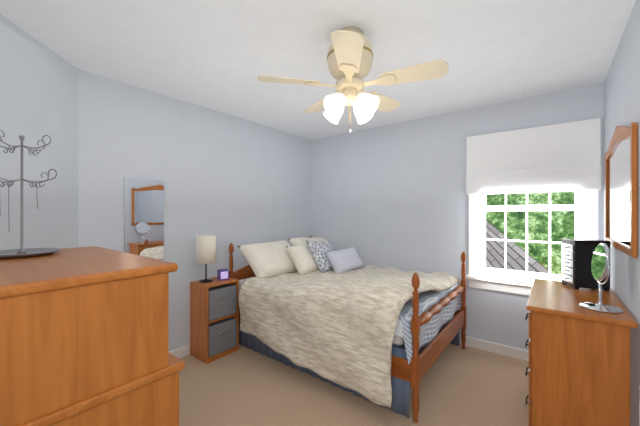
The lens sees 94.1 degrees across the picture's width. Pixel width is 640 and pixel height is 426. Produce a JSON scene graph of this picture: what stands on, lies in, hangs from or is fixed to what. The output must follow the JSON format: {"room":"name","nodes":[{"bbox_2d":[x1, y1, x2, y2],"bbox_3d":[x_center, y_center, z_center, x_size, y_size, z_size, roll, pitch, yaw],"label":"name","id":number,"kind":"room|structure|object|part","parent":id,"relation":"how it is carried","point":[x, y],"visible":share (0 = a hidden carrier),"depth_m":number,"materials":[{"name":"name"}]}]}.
{"room":"bedroom","nodes":[
{"label":"bedroom","id":0,"kind":"room"},
{"bbox_2d":[0,14,77,249],"bbox_3d":[-1.780,0.150,1.591,0.120,2.440,1.244,0,0,-7],"label":"wall","id":1,"kind":"structure","parent":0,"point":[38,90],"depth_m":1.85,"materials":[{"name":"paint"}]},
{"bbox_2d":[78,69,311,351],"bbox_3d":[-0.970,0.150,3.372,0.120,2.440,2.840,0,0,38],"label":"wall","id":2,"kind":"structure","parent":0,"point":[227,179],"depth_m":2.87,"materials":[{"name":"paint"}]},
{"bbox_2d":[124,178,163,258],"bbox_3d":[-1.510,0.062,2.572,0.006,0.705,0.315,0,0,38],"label":"wall mirror","id":3,"kind":"object","parent":2,"relation":"attached to","point":[144,217],"visible":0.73,"depth_m":2.56,"materials":[{"name":"clear glass"}]},
{"bbox_2d":[169,335,528,360],"bbox_3d":[-0.005,1.323,1.984,3.110,0.095,3.600,0,0,38],"label":"baseboard","id":4,"kind":"structure","parent":2,"relation":"attached to","point":[513,352],"depth_m":2.87,"materials":[{"name":"white wood"}]},
{"bbox_2d":[0,0,635,139],"bbox_3d":[-0.005,-1.120,1.984,3.710,0.100,4.200,0,0,38],"label":"ceiling","id":5,"kind":"structure","parent":0,"point":[221,56],"depth_m":1.92,"materials":[{"name":"paint"}]},
{"bbox_2d":[257,26,448,132],"bbox_3d":[0.208,-0.772,1.806,1.043,0.593,1.025,0,0,38],"label":"ceiling fan","id":6,"kind":"object","parent":5,"relation":"hanging from","point":[350,57],"visible":1,"depth_m":1.70,"materials":[{"name":"beige"}]},
{"bbox_3d":[0.179,-0.860,1.789,0.277,0.419,0.277,0,0,38],"label":"motor","id":7,"kind":"part","parent":6,"relation":"part of","materials":[{"name":"beige metal"}]},
{"bbox_2d":[179,343,528,425],"bbox_3d":[-0.005,1.420,1.984,3.710,0.100,4.200,0,0,38],"label":"floor","id":8,"kind":"structure","parent":0,"point":[459,386],"depth_m":2.24,"materials":[{"name":"carpet"}]},
{"bbox_2d":[0,246,184,425],"bbox_3d":[-0.973,0.770,1.084,0.864,1.200,0.608,0,0,38],"label":"dresser","id":9,"kind":"object","parent":8,"relation":"on","point":[84,336],"visible":1,"depth_m":0.84,"materials":[{"name":"brown wood"}]},
{"bbox_2d":[0,129,60,258],"bbox_3d":[-1.190,-0.071,1.190,0.236,0.480,0.236,0,0,38],"label":"jewelry stand","id":10,"kind":"object","parent":9,"relation":"on","point":[21,252],"visible":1,"depth_m":1.19,"materials":[{"name":"silver metal"}]},
{"bbox_2d":[190,277,238,363],"bbox_3d":[-1.024,1.018,2.919,0.312,0.705,0.350,0,0,38],"label":"nightstand","id":11,"kind":"object","parent":8,"relation":"on","point":[214,319],"visible":0.94,"depth_m":2.81,"materials":[{"name":"brown wood"}]},
{"bbox_2d":[196,235,215,282],"bbox_3d":[-1.107,0.442,2.895,0.188,0.445,0.188,0,0,38],"label":"table lamp","id":12,"kind":"object","parent":11,"relation":"on","point":[205,249],"visible":1,"depth_m":2.82,"materials":[{"name":"beige fabric"}]},
{"bbox_2d":[217,269,228,279],"bbox_3d":[-0.973,0.617,2.993,0.095,0.095,0.097,0,0,-32],"label":"clock","id":13,"kind":"object","parent":11,"relation":"on","point":[222,274],"visible":1,"depth_m":2.96,"materials":[{"name":"purple plastic"}]},
{"bbox_2d":[229,236,466,422],"bbox_3d":[0.245,0.839,3.088,2.068,1.062,1.651,0,0,38],"label":"bed","id":14,"kind":"object","parent":8,"relation":"on","point":[322,309],"visible":1,"depth_m":2.34,"materials":[{"name":"beige fabric"}]},
{"bbox_2d":[525,278,637,425],"bbox_3d":[1.599,0.945,1.898,0.452,0.850,0.896,0,0,38],"label":"dresser","id":15,"kind":"object","parent":8,"relation":"on","point":[579,366],"visible":1,"depth_m":1.57,"materials":[{"name":"brown wood"}]},
{"bbox_2d":[560,238,611,290],"bbox_3d":[1.838,0.351,2.081,0.224,0.335,0.181,0,0,14],"label":"jewelry box","id":16,"kind":"object","parent":15,"relation":"on","point":[576,260],"visible":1,"depth_m":2.01,"materials":[{"name":"black paint"}]},
{"bbox_2d":[579,243,623,312],"bbox_3d":[1.534,0.342,1.631,0.180,0.355,0.237,0,0,38],"label":"vanity mirror","id":17,"kind":"object","parent":15,"relation":"on","point":[600,265],"visible":1,"depth_m":1.61,"materials":[{"name":"silver metal"}]},
{"bbox_2d":[312,83,603,350],"bbox_3d":[1.140,0.150,3.449,3.110,2.440,0.120,0,0,38],"label":"wall","id":18,"kind":"structure","parent":0,"point":[395,195],"depth_m":3.34,"materials":[{"name":"paint"}]},
{"bbox_2d":[466,118,600,295],"bbox_3d":[1.930,-0.007,2.783,1.015,1.535,0.198,0,0,38],"label":"window","id":19,"kind":"structure","parent":18,"relation":"in","point":[562,157],"depth_m":2.73,"materials":[{"name":"white"}]},
{"bbox_3d":[1.955,-0.025,2.816,0.685,1.150,0.039,0,0,38],"label":"glass","id":20,"kind":"part","parent":19,"relation":"part of","materials":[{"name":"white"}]},
{"bbox_2d":[466,118,600,194],"bbox_3d":[1.885,-0.480,2.727,1.007,0.590,0.054,0,0,38],"label":"roman shade","id":21,"kind":"object","parent":19,"relation":"attached to","point":[562,157],"depth_m":2.67,"materials":[{"name":"fabric"}]},
{"bbox_2d":[604,0,639,425],"bbox_3d":[1.305,0.150,1.036,0.120,2.440,3.720,0,0,38],"label":"wall","id":22,"kind":"structure","parent":0,"point":[622,94],"depth_m":1.63,"materials":[{"name":"paint"}]},
{"bbox_2d":[605,122,636,257],"bbox_3d":[1.837,-0.158,1.838,0.020,0.755,0.962,0,0,38],"label":"framed mirror","id":23,"kind":"object","parent":22,"relation":"attached to","point":[621,194],"visible":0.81,"depth_m":1.73,"materials":[{"name":"brown wood"}]},
{"bbox_2d":[639,385,639,425],"bbox_3d":[1.474,0.886,1.370,0.007,0.184,0.005,0,0,38],"label":"hook","id":24,"kind":"object","parent":22,"relation":"attached to","point":[639,408],"visible":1,"depth_m":1.37,"materials":[{"name":"white"}]},
{"label":"outside","id":25,"kind":"structure","parent":0,"visible":0},
{"bbox_2d":[486,220,552,273],"bbox_3d":[2.389,1.535,7.600,5.833,3.130,7.000,0,0,38],"label":"roof","id":26,"kind":"structure","parent":25,"point":[499,253],"depth_m":5.43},
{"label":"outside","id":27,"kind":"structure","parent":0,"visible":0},
{"bbox_2d":[486,191,574,273],"bbox_3d":[8.226,-2.630,11.796,32.000,20.000,4.000,0,0,38],"label":"trees","id":28,"kind":"object","parent":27,"point":[519,218],"depth_m":11.08,"materials":[{"name":"green plant"}]}
]}

